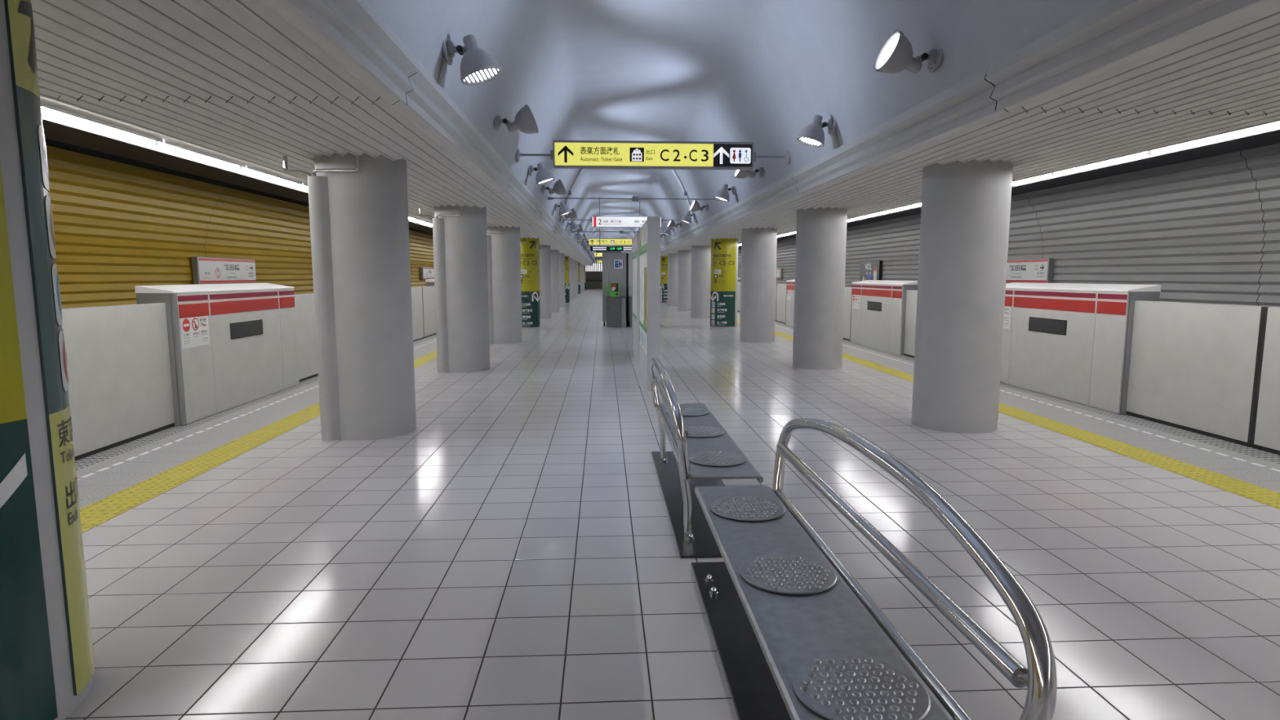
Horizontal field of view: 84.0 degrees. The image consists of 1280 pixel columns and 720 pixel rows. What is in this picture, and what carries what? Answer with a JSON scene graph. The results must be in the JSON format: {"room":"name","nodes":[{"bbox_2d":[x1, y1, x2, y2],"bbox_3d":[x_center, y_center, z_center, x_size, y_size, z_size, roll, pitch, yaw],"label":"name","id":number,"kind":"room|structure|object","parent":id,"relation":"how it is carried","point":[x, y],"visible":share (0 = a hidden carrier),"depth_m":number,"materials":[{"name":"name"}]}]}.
{"room":"railway station","nodes":[
{"label":"railway station","id":0,"kind":"room"},
{"bbox_2d":[42,119,432,233],"bbox_3d":[-6.576,-5.419,33.803,2.922,0.630,83.000,0,7,-3],"label":"ceiling","id":1,"kind":"structure","parent":0,"point":[52,131],"depth_m":9.60,"materials":[{"name":"concrete"}]},
{"bbox_2d":[40,102,163,144],"bbox_3d":[-3.727,-1.594,4.729,0.340,0.102,1.232,0,7,-3],"label":"ceiling light","id":2,"kind":"object","parent":1,"relation":"attached to","point":[49,113],"visible":0.48,"depth_m":4.78,"materials":[{"name":"white plastic"}]},
{"bbox_2d":[118,137,245,169],"bbox_3d":[-3.792,-1.741,5.969,0.340,0.102,1.232,0,7,-3],"label":"ceiling light","id":3,"kind":"object","parent":1,"relation":"attached to","point":[166,147],"visible":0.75,"depth_m":5.87,"materials":[{"name":"white plastic"}]},
{"bbox_2d":[210,163,302,186],"bbox_3d":[-3.856,-1.888,7.208,0.340,0.102,1.232,0,7,-3],"label":"ceiling light","id":4,"kind":"object","parent":1,"relation":"attached to","point":[250,171],"visible":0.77,"depth_m":7.12,"materials":[{"name":"white plastic"}]},
{"bbox_2d":[272,180,308,193],"bbox_3d":[-3.921,-2.036,8.448,0.340,0.102,1.232,0,7,-3],"label":"ceiling light","id":5,"kind":"object","parent":1,"relation":"attached to","point":[304,188],"visible":0.34,"depth_m":8.08,"materials":[{"name":"white plastic"}]},
{"bbox_2d":[408,217,432,225],"bbox_3d":[-4.179,-2.625,13.406,0.340,0.102,1.232,0,7,-3],"label":"ceiling light","id":6,"kind":"object","parent":1,"relation":"attached to","point":[418,221],"visible":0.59,"depth_m":13.40,"materials":[{"name":"white plastic"}]},
{"bbox_2d":[44,137,434,308],"bbox_3d":[-8.319,-3.566,33.932,0.448,4.060,83.000,0,7,-3],"label":"wall","id":7,"kind":"structure","parent":0,"point":[121,224],"depth_m":10.47,"materials":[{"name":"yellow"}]},
{"bbox_2d":[191,256,256,284],"bbox_3d":[-7.399,-1.567,12.522,0.324,0.455,1.930,0,7,-3],"label":"board","id":8,"kind":"object","parent":7,"relation":"attached to","point":[206,270],"visible":0.99,"depth_m":12.30,"materials":[{"name":"grey plastic"}]},
{"bbox_2d":[420,266,434,279],"bbox_3d":[-8.152,-3.284,26.966,0.324,0.455,1.900,0,7,-3],"label":"board","id":9,"kind":"object","parent":7,"relation":"attached to","point":[426,273],"visible":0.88,"depth_m":26.65,"materials":[{"name":"grey plastic"}]},
{"bbox_2d":[75,334,436,470],"bbox_3d":[-5.826,-2.598,34.177,0.500,0.119,83.000,0,7,-3],"label":"trim","id":10,"kind":"structure","parent":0,"point":[98,457],"depth_m":6.34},
{"bbox_2d":[134,283,299,426],"bbox_3d":[-4.492,-0.180,7.816,0.341,1.302,2.556,0,7,-3],"label":"housing","id":11,"kind":"object","parent":10,"relation":"on","point":[233,345],"visible":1,"depth_m":7.38,"materials":[{"name":"metal"}]},
{"bbox_2d":[61,302,174,461],"bbox_3d":[-4.328,0.130,5.868,0.055,1.147,1.393,0,7,-3],"label":"door","id":12,"kind":"structure","parent":11,"relation":"attached to","point":[120,389],"depth_m":5.83,"materials":[{"name":"metal"}]},
{"bbox_2d":[293,293,318,382],"bbox_3d":[-4.533,-0.337,9.790,0.055,1.147,1.393,0,7,-3],"label":"door","id":13,"kind":"structure","parent":11,"relation":"attached to","point":[304,303],"depth_m":9.57,"materials":[{"name":"metal"}]},
{"bbox_2d":[425,279,434,286],"bbox_3d":[-5.045,-1.442,18.427,0.341,1.302,2.556,0,7,-3],"label":"housing","id":14,"kind":"object","parent":10,"relation":"on","point":[429,282],"visible":0.02,"depth_m":17.09,"materials":[{"name":"metal"}]},
{"bbox_2d":[422,285,435,338],"bbox_3d":[-4.881,-1.132,16.479,0.055,1.147,1.393,0,7,-3],"label":"door","id":15,"kind":"structure","parent":14,"relation":"attached to","point":[428,292],"depth_m":16.32,"materials":[{"name":"metal"}]},
{"bbox_3d":[-4.769,-0.811,13.121,0.341,1.302,2.556,0,7,-3],"label":"housing","id":16,"kind":"object","parent":10,"relation":"on","visible":0},
{"bbox_2d":[411,286,423,342],"bbox_3d":[-4.809,-0.967,15.096,0.055,1.147,1.393,0,7,-3],"label":"door","id":17,"kind":"structure","parent":16,"relation":"attached to","point":[416,292],"depth_m":15.31,"materials":[{"name":"metal"}]},
{"bbox_2d":[75,337,436,509],"bbox_3d":[-5.250,-2.602,34.207,0.653,0.120,83.000,0,7,-3],"label":"platform edge","id":18,"kind":"structure","parent":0,"point":[96,482],"depth_m":5.88,"materials":[{"name":"concrete"}]},
{"bbox_2d":[31,0,592,266],"bbox_3d":[-3.846,-4.931,32.188,2.269,0.276,79.400,0,7,-3],"label":"ceiling","id":19,"kind":"structure","parent":0,"point":[253,83],"depth_m":3.82,"materials":[{"name":"metal"}]},
{"bbox_2d":[592,251,621,262],"bbox_3d":[-3.257,-10.822,73.366,7.750,1.440,3.580,0,7,-3],"label":"ceiling","id":20,"kind":"structure","parent":0,"point":[597,258],"depth_m":71.57,"materials":[{"name":"paint"}]},
{"bbox_2d":[64,288,1279,719],"bbox_3d":[-1.179,-2.626,34.416,6.900,0.120,83.000,0,7,-3],"label":"floor","id":21,"kind":"structure","parent":0,"point":[513,553],"depth_m":3.52,"materials":[{"name":"white tile"}]},
{"bbox_2d":[0,0,94,719],"bbox_3d":[-2.253,-0.061,2.079,0.880,2.420,0.791,0,7,-3],"label":"round column","id":22,"kind":"structure","parent":21,"relation":"on","point":[47,664],"depth_m":2.13,"materials":[{"name":"paint"}]},
{"bbox_2d":[80,350,436,533],"bbox_3d":[-4.774,-2.607,34.231,0.300,0.126,83.000,0,7,-3],"label":"tactile paving","id":23,"kind":"object","parent":21,"relation":"on","point":[92,515],"visible":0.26,"depth_m":5.09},
{"bbox_2d":[282,152,416,440],"bbox_3d":[-2.476,-0.557,6.256,0.876,2.420,0.784,0,7,-3],"label":"round column","id":24,"kind":"structure","parent":21,"relation":"on","point":[358,205],"depth_m":5.97,"materials":[{"name":"paint"}]},
{"bbox_2d":[418,204,489,372],"bbox_3d":[-2.698,-1.065,10.521,0.876,2.420,0.784,0,7,-3],"label":"round column","id":25,"kind":"structure","parent":21,"relation":"on","point":[459,233],"depth_m":10.23,"materials":[{"name":"silver metal"}]},
{"bbox_2d":[486,226,522,343],"bbox_3d":[-2.920,-1.571,14.785,0.876,2.420,0.784,0,7,-3],"label":"round column","id":26,"kind":"structure","parent":21,"relation":"on","point":[504,251],"depth_m":14.50,"materials":[{"name":"silver metal"}]},
{"bbox_2d":[520,237,540,328],"bbox_3d":[-3.137,-2.079,19.057,0.880,2.420,0.791,0,7,-3],"label":"round column","id":27,"kind":"structure","parent":21,"relation":"on","point":[530,253],"depth_m":18.78,"materials":[{"name":"yellow metal"}]},
{"bbox_2d":[538,244,551,318],"bbox_3d":[-3.364,-2.585,23.314,0.876,2.420,0.784,0,7,-3],"label":"round column","id":28,"kind":"structure","parent":21,"relation":"on","point":[544,251],"depth_m":23.07,"materials":[{"name":"silver metal"}]},
{"bbox_2d":[550,249,559,311],"bbox_3d":[-3.586,-3.092,27.578,0.876,2.420,0.784,0,7,-3],"label":"round column","id":29,"kind":"structure","parent":21,"relation":"on","point":[553,254],"depth_m":27.35,"materials":[{"name":"silver metal"}]},
{"bbox_2d":[558,253,564,306],"bbox_3d":[-3.808,-3.599,31.842,0.876,2.420,0.784,0,7,-3],"label":"round column","id":30,"kind":"structure","parent":21,"relation":"on","point":[561,256],"depth_m":31.64,"materials":[{"name":"silver metal"}]},
{"bbox_2d":[564,255,569,303],"bbox_3d":[-4.026,-4.107,36.114,0.880,2.420,0.791,0,7,-3],"label":"round column","id":31,"kind":"structure","parent":21,"relation":"on","point":[566,258],"depth_m":35.91,"materials":[{"name":"yellow metal"}]},
{"bbox_2d":[568,257,573,300],"bbox_3d":[-4.252,-4.613,40.370,0.876,2.420,0.784,0,7,-3],"label":"round column","id":32,"kind":"structure","parent":21,"relation":"on","point":[571,260],"depth_m":40.21,"materials":[{"name":"grey concrete"}]},
{"bbox_2d":[573,259,576,297],"bbox_3d":[-4.474,-5.120,44.635,0.876,2.420,0.784,0,7,-3],"label":"round column","id":33,"kind":"structure","parent":21,"relation":"on","point":[574,260],"depth_m":44.46,"materials":[{"name":"grey concrete"}]},
{"bbox_2d":[575,261,577,296],"bbox_3d":[-4.696,-5.627,48.899,0.876,2.420,0.784,0,7,-3],"label":"round column","id":34,"kind":"structure","parent":21,"relation":"on","point":[576,262],"depth_m":48.71,"materials":[{"name":"grey concrete"}]},
{"bbox_2d":[577,262,580,294],"bbox_3d":[-4.914,-6.135,53.171,0.880,2.420,0.791,0,7,-3],"label":"round column","id":35,"kind":"structure","parent":21,"relation":"on","point":[579,264],"depth_m":53.01,"materials":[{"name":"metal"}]},
{"bbox_2d":[580,262,582,293],"bbox_3d":[-5.140,-6.641,57.427,0.876,2.420,0.784,0,7,-3],"label":"round column","id":36,"kind":"structure","parent":21,"relation":"on","point":[581,263],"depth_m":57.31,"materials":[{"name":"silver metal"}]},
{"bbox_2d":[586,271,602,288],"bbox_3d":[-3.294,-8.392,74.863,5.400,1.780,0.400,0,7,-3],"label":"enclosure","id":37,"kind":"object","parent":21,"relation":"on","point":[593,279],"visible":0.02,"depth_m":74.73,"materials":[{"name":"grey"}]},
{"bbox_2d":[585,262,602,271],"bbox_3d":[-3.298,-9.743,74.773,5.400,0.915,0.140,0,7,-3],"label":"screen","id":38,"kind":"object","parent":37,"relation":"on","point":[596,267],"visible":0.31,"depth_m":74.68,"materials":[{"name":"grey"}]},
{"bbox_2d":[604,296,626,327],"bbox_3d":[-0.660,-1.323,19.431,0.570,0.830,0.460,0,7,-3],"label":"desk","id":39,"kind":"object","parent":21,"relation":"on","point":[615,305],"visible":0.99,"depth_m":19.23,"materials":[{"name":"metal"}]},
{"bbox_2d":[606,282,618,296],"bbox_3d":[-0.738,-1.914,19.320,0.328,0.370,0.254,0,7,-3],"label":"telephone","id":40,"kind":"object","parent":39,"relation":"on","point":[614,286],"visible":1,"depth_m":19.26,"materials":[{"name":"green plastic"}]},
{"bbox_2d":[602,252,631,326],"bbox_3d":[-0.418,-1.968,19.811,1.260,2.020,0.400,0,7,-3],"label":"wall","id":41,"kind":"structure","parent":21,"relation":"on","point":[624,277],"depth_m":19.57,"materials":[{"name":"grey metal"}]},
{"bbox_2d":[613,258,622,269],"bbox_3d":[-0.595,-2.632,19.516,0.269,0.294,0.011,0,7,-3],"label":"sign","id":42,"kind":"object","parent":41,"relation":"attached to","point":[617,263],"visible":1,"depth_m":19.51,"materials":[{"name":"white"}]},
{"bbox_2d":[628,296,631,327],"bbox_3d":[-0.021,-1.327,19.464,0.570,0.830,0.460,0,7,-3],"label":"desk","id":43,"kind":"object","parent":21,"relation":"on","point":[630,297],"visible":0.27,"depth_m":19.25,"materials":[{"name":"laminate"}]},
{"bbox_2d":[631,231,638,364],"bbox_3d":[-0.020,-1.086,12.122,0.156,2.085,2.000,0,7,-3],"label":"board","id":44,"kind":"object","parent":21,"relation":"on","point":[635,239],"visible":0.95,"depth_m":11.99,"materials":[{"name":"white paper"}]},
{"bbox_2d":[638,217,660,390],"bbox_3d":[0.112,-0.784,9.578,0.156,2.085,2.070,0,7,-3],"label":"board","id":45,"kind":"object","parent":21,"relation":"on","point":[649,234],"visible":0.98,"depth_m":8.62,"materials":[{"name":"white plastic"}]},
{"bbox_2d":[660,255,667,302],"bbox_3d":[1.397,-4.141,36.401,0.747,2.420,0.751,0,7,-3],"label":"round column","id":46,"kind":"structure","parent":21,"relation":"on","point":[664,260],"depth_m":36.10,"materials":[{"name":"yellow"}]},
{"bbox_2d":[667,253,677,306],"bbox_3d":[1.622,-3.635,32.142,0.740,2.420,0.740,0,7,-3],"label":"round column","id":47,"kind":"structure","parent":21,"relation":"on","point":[672,258],"depth_m":31.85,"materials":[{"name":"paint"}]},
{"bbox_2d":[677,249,691,311],"bbox_3d":[1.844,-3.128,27.878,0.740,2.420,0.740,0,7,-3],"label":"round column","id":48,"kind":"structure","parent":21,"relation":"on","point":[684,257],"depth_m":27.57,"materials":[{"name":"paint"}]},
{"bbox_2d":[690,244,711,318],"bbox_3d":[2.066,-2.621,23.614,0.740,2.420,0.740,0,7,-3],"label":"round column","id":49,"kind":"structure","parent":21,"relation":"on","point":[700,255],"depth_m":23.31,"materials":[{"name":"paint"}]},
{"bbox_2d":[648,357,763,558],"bbox_3d":[0.335,0.437,4.537,0.476,0.850,2.120,0,7,-3],"label":"bench","id":50,"kind":"object","parent":21,"relation":"on","point":[704,454],"visible":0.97,"depth_m":4.05,"materials":[{"name":"silver metal"}]},
{"bbox_2d":[710,238,738,327],"bbox_3d":[2.285,-2.114,19.344,0.747,2.420,0.751,0,7,-3],"label":"round column","id":51,"kind":"structure","parent":21,"relation":"on","point":[724,252],"depth_m":19.05,"materials":[{"name":"paint"}]},
{"bbox_2d":[739,226,777,342],"bbox_3d":[2.510,-1.607,15.086,0.740,2.420,0.740,0,7,-3],"label":"round column","id":52,"kind":"structure","parent":21,"relation":"on","point":[758,246],"depth_m":14.79,"materials":[{"name":"paint"}]},
{"bbox_2d":[792,207,847,369],"bbox_3d":[2.732,-1.100,10.821,0.740,2.420,0.740,0,7,-3],"label":"round column","id":53,"kind":"structure","parent":21,"relation":"on","point":[820,233],"depth_m":10.53,"materials":[{"name":"paint"}]},
{"bbox_2d":[690,417,1057,719],"bbox_3d":[0.540,0.696,2.365,0.476,0.850,2.120,0,7,-3],"label":"bench","id":54,"kind":"object","parent":21,"relation":"on","point":[796,636],"visible":1,"depth_m":2.05,"materials":[{"name":"metal"}]},
{"bbox_2d":[911,159,1013,433],"bbox_3d":[2.954,-0.593,6.557,0.740,2.420,0.740,0,7,-3],"label":"round column","id":55,"kind":"structure","parent":21,"relation":"on","point":[966,207],"depth_m":6.27,"materials":[{"name":"paint"}]},
{"bbox_2d":[737,318,1279,509],"bbox_3d":[2.416,-2.651,34.600,0.300,0.126,83.000,0,7,-3],"label":"tactile paving","id":56,"kind":"object","parent":21,"relation":"on","point":[1261,495],"visible":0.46,"depth_m":5.62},
{"bbox_2d":[366,0,1108,262],"bbox_3d":[-1.079,-5.788,32.230,3.330,1.515,79.400,0,7,-3],"label":"ceiling","id":57,"kind":"structure","parent":0,"point":[758,72],"depth_m":7.47,"materials":[{"name":"paint"}]},
{"bbox_2d":[437,34,502,85],"bbox_3d":[-1.095,-1.926,4.554,0.415,0.310,0.268,0,7,-3],"label":"spotlight","id":58,"kind":"object","parent":57,"relation":"attached to","point":[477,65],"visible":0.95,"depth_m":4.51,"materials":[{"name":"metal"}]},
{"bbox_2d":[493,104,538,133],"bbox_3d":[-1.164,-2.261,6.669,0.430,0.262,0.270,0,7,-3],"label":"spotlight","id":59,"kind":"object","parent":57,"relation":"attached to","point":[525,122],"visible":0.98,"depth_m":6.60,"materials":[{"name":"metal"}]},
{"bbox_2d":[524,162,555,185],"bbox_3d":[-1.361,-2.533,9.661,0.415,0.310,0.268,0,7,-3],"label":"spotlight","id":60,"kind":"object","parent":57,"relation":"attached to","point":[544,175],"visible":0.93,"depth_m":9.61,"materials":[{"name":"metal"}]},
{"bbox_2d":[541,178,566,195],"bbox_3d":[-1.430,-2.868,11.776,0.430,0.262,0.270,0,7,-3],"label":"spotlight","id":61,"kind":"object","parent":57,"relation":"attached to","point":[558,188],"visible":0.97,"depth_m":11.70,"materials":[{"name":"metal"}]},
{"bbox_2d":[551,201,571,216],"bbox_3d":[-1.627,-3.140,14.769,0.415,0.310,0.268,0,7,-3],"label":"spotlight","id":62,"kind":"object","parent":57,"relation":"attached to","point":[564,210],"visible":0.98,"depth_m":14.71,"materials":[{"name":"metal"}]},
{"bbox_2d":[560,208,577,219],"bbox_3d":[-1.696,-3.475,16.883,0.430,0.262,0.270,0,7,-3],"label":"spotlight","id":63,"kind":"object","parent":57,"relation":"attached to","point":[572,215],"visible":0.68,"depth_m":16.81,"materials":[{"name":"metal"}]},
{"bbox_2d":[560,168,583,222],"bbox_3d":[-1.573,-4.000,16.988,0.714,1.400,0.100,0,7,-3],"label":"conduit","id":64,"kind":"object","parent":57,"relation":"attached to","point":[570,192],"visible":0.63,"depth_m":16.94,"materials":[{"name":"grey metal"}]},
{"bbox_2d":[564,220,579,231],"bbox_3d":[-1.893,-3.748,19.876,0.415,0.310,0.268,0,7,-3],"label":"spotlight","id":65,"kind":"object","parent":57,"relation":"attached to","point":[574,226],"visible":0.97,"depth_m":19.81,"materials":[{"name":"metal"}]},
{"bbox_2d":[570,223,583,232],"bbox_3d":[-1.962,-4.082,21.991,0.430,0.262,0.270,0,7,-3],"label":"spotlight","id":66,"kind":"object","parent":57,"relation":"attached to","point":[580,229],"visible":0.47,"depth_m":21.91,"materials":[{"name":"metal"}]},
{"bbox_2d":[573,231,584,239],"bbox_3d":[-2.159,-4.355,24.983,0.415,0.310,0.268,0,7,-3],"label":"spotlight","id":67,"kind":"object","parent":57,"relation":"attached to","point":[580,236],"visible":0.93,"depth_m":24.92,"materials":[{"name":"metal"}]},
{"bbox_2d":[577,238,631,245],"bbox_3d":[-0.883,-4.742,28.533,3.240,0.270,0.170,0,7,-3],"label":"hanging sign","id":68,"kind":"object","parent":57,"relation":"hanging from","point":[592,242],"visible":0.75,"depth_m":28.48,"materials":[{"name":"yellow plastic"}]},
{"bbox_2d":[590,197,639,251],"bbox_3d":[-0.693,-4.742,24.831,2.080,1.855,0.161,0,7,-3],"label":"departure board","id":69,"kind":"object","parent":57,"relation":"hanging from","point":[593,248],"visible":0.69,"depth_m":24.83,"materials":[{"name":"black plastic"}]},
{"bbox_2d":[572,231,662,233],"bbox_3d":[-0.604,-4.172,23.170,3.220,0.085,0.070,0,7,-3],"label":"conduit","id":70,"kind":"object","parent":57,"relation":"attached to","point":[620,232],"visible":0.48,"depth_m":23.15,"materials":[{"name":"grey metal"}]},
{"bbox_2d":[562,216,680,227],"bbox_3d":[-0.336,-3.499,18.020,3.240,0.265,0.170,0,7,-3],"label":"number sign","id":71,"kind":"object","parent":57,"relation":"hanging from","point":[597,221],"visible":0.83,"depth_m":17.97,"materials":[{"name":"grey"}]},
{"bbox_2d":[547,196,720,201],"bbox_3d":[-0.083,-2.981,13.154,3.220,0.085,0.070,0,7,-3],"label":"conduit","id":72,"kind":"object","parent":57,"relation":"attached to","point":[633,198],"visible":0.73,"depth_m":13.12,"materials":[{"name":"grey metal"}]},
{"bbox_2d":[515,140,791,169],"bbox_3d":[0.164,-2.425,8.412,3.240,0.310,0.170,0,7,-3],"label":"hanging sign","id":73,"kind":"object","parent":57,"relation":"hanging from","point":[565,154],"visible":1,"depth_m":8.37,"materials":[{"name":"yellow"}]},
{"bbox_2d":[662,227,675,235],"bbox_3d":[0.911,-4.015,22.128,0.415,0.310,0.268,0,7,-3],"label":"spotlight","id":74,"kind":"object","parent":57,"relation":"attached to","point":[667,232],"visible":0.86,"depth_m":22.06,"materials":[{"name":"metal"}]},
{"bbox_2d":[666,218,681,227],"bbox_3d":[0.980,-3.845,19.993,0.430,0.262,0.270,0,7,-3],"label":"spotlight","id":75,"kind":"object","parent":57,"relation":"attached to","point":[671,224],"visible":0.94,"depth_m":19.95,"materials":[{"name":"metal"}]},
{"bbox_2d":[671,169,695,222],"bbox_3d":[0.994,-4.016,17.120,0.714,1.400,0.100,0,7,-3],"label":"conduit","id":76,"kind":"object","parent":57,"relation":"attached to","point":[685,193],"visible":0.74,"depth_m":17.08,"materials":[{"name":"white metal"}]},
{"bbox_2d":[680,211,697,223],"bbox_3d":[1.177,-3.408,17.020,0.415,0.310,0.268,0,7,-3],"label":"spotlight","id":77,"kind":"object","parent":57,"relation":"attached to","point":[686,218],"visible":0.95,"depth_m":16.96,"materials":[{"name":"metal"}]},
{"bbox_2d":[688,200,709,211],"bbox_3d":[1.246,-3.238,14.886,0.430,0.262,0.270,0,7,-3],"label":"spotlight","id":78,"kind":"object","parent":57,"relation":"attached to","point":[695,206],"visible":0.97,"depth_m":14.85,"materials":[{"name":"metal"}]},
{"bbox_2d":[713,183,737,202],"bbox_3d":[1.443,-2.801,11.913,0.415,0.310,0.268,0,7,-3],"label":"spotlight","id":79,"kind":"object","parent":57,"relation":"attached to","point":[722,194],"visible":0.96,"depth_m":11.86,"materials":[{"name":"metal"}]},
{"bbox_2d":[733,167,764,178],"bbox_3d":[1.512,-2.631,9.779,0.430,0.262,0.270,0,7,-3],"label":"spotlight","id":80,"kind":"object","parent":57,"relation":"attached to","point":[740,174],"visible":0.8,"depth_m":9.77,"materials":[{"name":"metal"}]},
{"bbox_2d":[795,114,839,148],"bbox_3d":[1.708,-2.194,6.806,0.415,0.310,0.268,0,7,-3],"label":"spotlight","id":81,"kind":"object","parent":57,"relation":"attached to","point":[812,135],"visible":0.99,"depth_m":6.76,"materials":[{"name":"metal"}]},
{"bbox_2d":[873,30,943,73],"bbox_3d":[1.778,-2.023,4.672,0.430,0.262,0.270,0,7,-3],"label":"spotlight","id":82,"kind":"object","parent":57,"relation":"attached to","point":[895,55],"visible":0.98,"depth_m":4.65,"materials":[{"name":"metal"}]},
{"bbox_2d":[660,0,1279,256],"bbox_3d":[1.617,-4.965,32.468,2.129,0.276,79.400,0,7,-3],"label":"ceiling","id":83,"kind":"structure","parent":0,"point":[1120,78],"depth_m":4.31,"materials":[{"name":"metal"}]},
{"bbox_2d":[737,312,1279,493],"bbox_3d":[2.904,-2.651,34.625,0.677,0.120,83.000,0,7,-3],"label":"platform edge","id":84,"kind":"structure","parent":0,"point":[1261,473],"depth_m":6.24,"materials":[{"name":"stone"}]},
{"bbox_2d":[737,311,1279,463],"bbox_3d":[3.516,-2.655,34.657,0.550,0.119,83.000,0,7,-3],"label":"trim","id":85,"kind":"structure","parent":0,"point":[1266,455],"depth_m":6.65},
{"bbox_2d":[785,279,795,326],"bbox_3d":[4.387,-1.510,19.003,0.341,1.302,2.556,0,7,-3],"label":"housing","id":86,"kind":"object","parent":85,"relation":"on","point":[789,303],"visible":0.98,"depth_m":19.82,"materials":[{"name":"metal"}]},
{"bbox_2d":[776,284,786,324],"bbox_3d":[4.223,-1.666,20.969,0.055,1.147,1.393,0,7,-3],"label":"door","id":87,"kind":"structure","parent":86,"relation":"attached to","point":[781,288],"depth_m":21.12,"materials":[{"name":"metal"}]},
{"bbox_2d":[849,280,917,355],"bbox_3d":[4.663,-0.879,13.697,0.341,1.302,2.556,0,7,-3],"label":"housing","id":88,"kind":"object","parent":85,"relation":"on","point":[877,307],"visible":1,"depth_m":13.39,"materials":[{"name":"metal"}]},
{"bbox_2d":[843,286,851,341],"bbox_3d":[4.499,-1.035,15.663,0.055,1.147,1.393,0,7,-3],"label":"door","id":89,"kind":"structure","parent":88,"relation":"attached to","point":[847,295],"depth_m":15.40,"materials":[{"name":"metal"}]},
{"bbox_2d":[903,289,917,358],"bbox_3d":[4.703,-0.569,11.741,0.055,1.147,1.393,0,7,-3],"label":"door","id":90,"kind":"structure","parent":88,"relation":"attached to","point":[911,295],"depth_m":12.21,"materials":[{"name":"metal"}]},
{"bbox_2d":[1000,282,1161,413],"bbox_3d":[4.939,-0.248,8.392,0.341,1.302,2.556,0,7,-3],"label":"housing","id":91,"kind":"object","parent":85,"relation":"on","point":[1072,342],"visible":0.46,"depth_m":7.89,"materials":[{"name":"metal"}]},
{"bbox_2d":[1125,300,1265,447],"bbox_3d":[4.979,0.062,6.436,0.055,1.147,1.393,0,7,-3],"label":"door","id":92,"kind":"structure","parent":91,"relation":"attached to","point":[1194,367],"depth_m":6.32,"materials":[{"name":"metal"}]},
{"bbox_3d":[5.216,0.382,3.086,0.341,1.302,2.556,0,7,-3],"label":"housing","id":93,"kind":"object","parent":85,"relation":"on","visible":0},
{"bbox_2d":[1250,306,1279,454],"bbox_3d":[5.052,0.227,5.052,0.055,1.147,1.393,0,7,-3],"label":"door","id":94,"kind":"structure","parent":93,"relation":"attached to","point":[1265,434],"depth_m":5.64,"materials":[{"name":"metal"}]},
{"bbox_3d":[3.834,-2.771,29.614,0.341,1.302,2.556,0,7,-3],"label":"housing","id":95,"kind":"object","parent":85,"relation":"on","visible":0},
{"bbox_2d":[737,281,740,311],"bbox_3d":[3.874,-2.461,27.657,0.055,1.147,1.393,0,7,-3],"label":"door","id":96,"kind":"structure","parent":95,"relation":"attached to","point":[739,282],"depth_m":27.60,"materials":[{"name":"metal"}]},
{"bbox_2d":[737,143,1279,306],"bbox_3d":[5.917,-3.613,34.668,0.483,3.980,83.000,0,7,-3],"label":"wall","id":97,"kind":"structure","parent":0,"point":[1206,230],"depth_m":10.05,"materials":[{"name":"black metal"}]},
{"bbox_2d":[776,267,782,279],"bbox_3d":[6.275,-3.908,32.130,0.324,0.475,2.000,0,7,-3],"label":"board","id":98,"kind":"object","parent":97,"relation":"attached to","point":[780,270],"visible":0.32,"depth_m":31.28,"materials":[{"name":"grey plastic"}]},
{"bbox_2d":[859,260,882,280],"bbox_3d":[6.869,-2.591,20.822,0.313,0.620,1.500,0,7,-3],"label":"advertising poster","id":99,"kind":"object","parent":97,"relation":"attached to","point":[873,269],"visible":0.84,"depth_m":20.65,"materials":[{"name":"grey paper"}]},
{"bbox_2d":[1005,257,1053,283],"bbox_3d":[7.247,-1.679,13.463,0.324,0.455,2.050,0,7,-3],"label":"board","id":100,"kind":"object","parent":97,"relation":"attached to","point":[1040,270],"visible":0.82,"depth_m":12.95,"materials":[{"name":"grey plastic"}]},
{"bbox_2d":[737,129,1279,248],"bbox_3d":[4.191,-5.484,34.356,3.000,0.630,83.000,0,7,-3],"label":"ceiling","id":101,"kind":"structure","parent":0,"point":[1270,138],"depth_m":9.58,"materials":[{"name":"metal"}]},
{"bbox_2d":[846,214,882,222],"bbox_3d":[3.894,-2.528,12.588,0.340,0.102,1.232,0,7,-3],"label":"ceiling light","id":102,"kind":"object","parent":101,"relation":"attached to","point":[864,216],"visible":0.32,"depth_m":12.45,"materials":[{"name":"white plastic"}]},
{"bbox_2d":[866,207,913,217],"bbox_3d":[3.959,-2.381,11.348,0.340,0.102,1.232,0,7,-3],"label":"ceiling light","id":103,"kind":"object","parent":101,"relation":"attached to","point":[893,211],"visible":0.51,"depth_m":11.28,"materials":[{"name":"white plastic"}]},
{"bbox_2d":[896,203,921,210],"bbox_3d":[4.023,-2.233,10.109,0.340,0.102,1.232,0,7,-3],"label":"ceiling light","id":104,"kind":"object","parent":101,"relation":"attached to","point":[919,205],"visible":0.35,"depth_m":10.34,"materials":[{"name":"white plastic"}]},
{"bbox_2d":[1011,171,1079,187],"bbox_3d":[4.152,-1.938,7.629,0.340,0.102,1.232,0,7,-3],"label":"ceiling light","id":105,"kind":"object","parent":101,"relation":"attached to","point":[1047,176],"visible":0.3,"depth_m":7.39,"materials":[{"name":"white plastic"}]},
{"bbox_2d":[1050,148,1182,175],"bbox_3d":[4.217,-1.791,6.390,0.340,0.102,1.232,0,7,-3],"label":"ceiling light","id":106,"kind":"object","parent":101,"relation":"attached to","point":[1140,156],"visible":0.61,"depth_m":6.29,"materials":[{"name":"white plastic"}]},
{"bbox_2d":[1143,120,1279,154],"bbox_3d":[4.282,-1.644,5.150,0.340,0.102,1.232,0,7,-3],"label":"ceiling light","id":107,"kind":"object","parent":101,"relation":"attached to","point":[1268,127],"visible":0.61,"depth_m":5.19,"materials":[{"name":"white plastic"}]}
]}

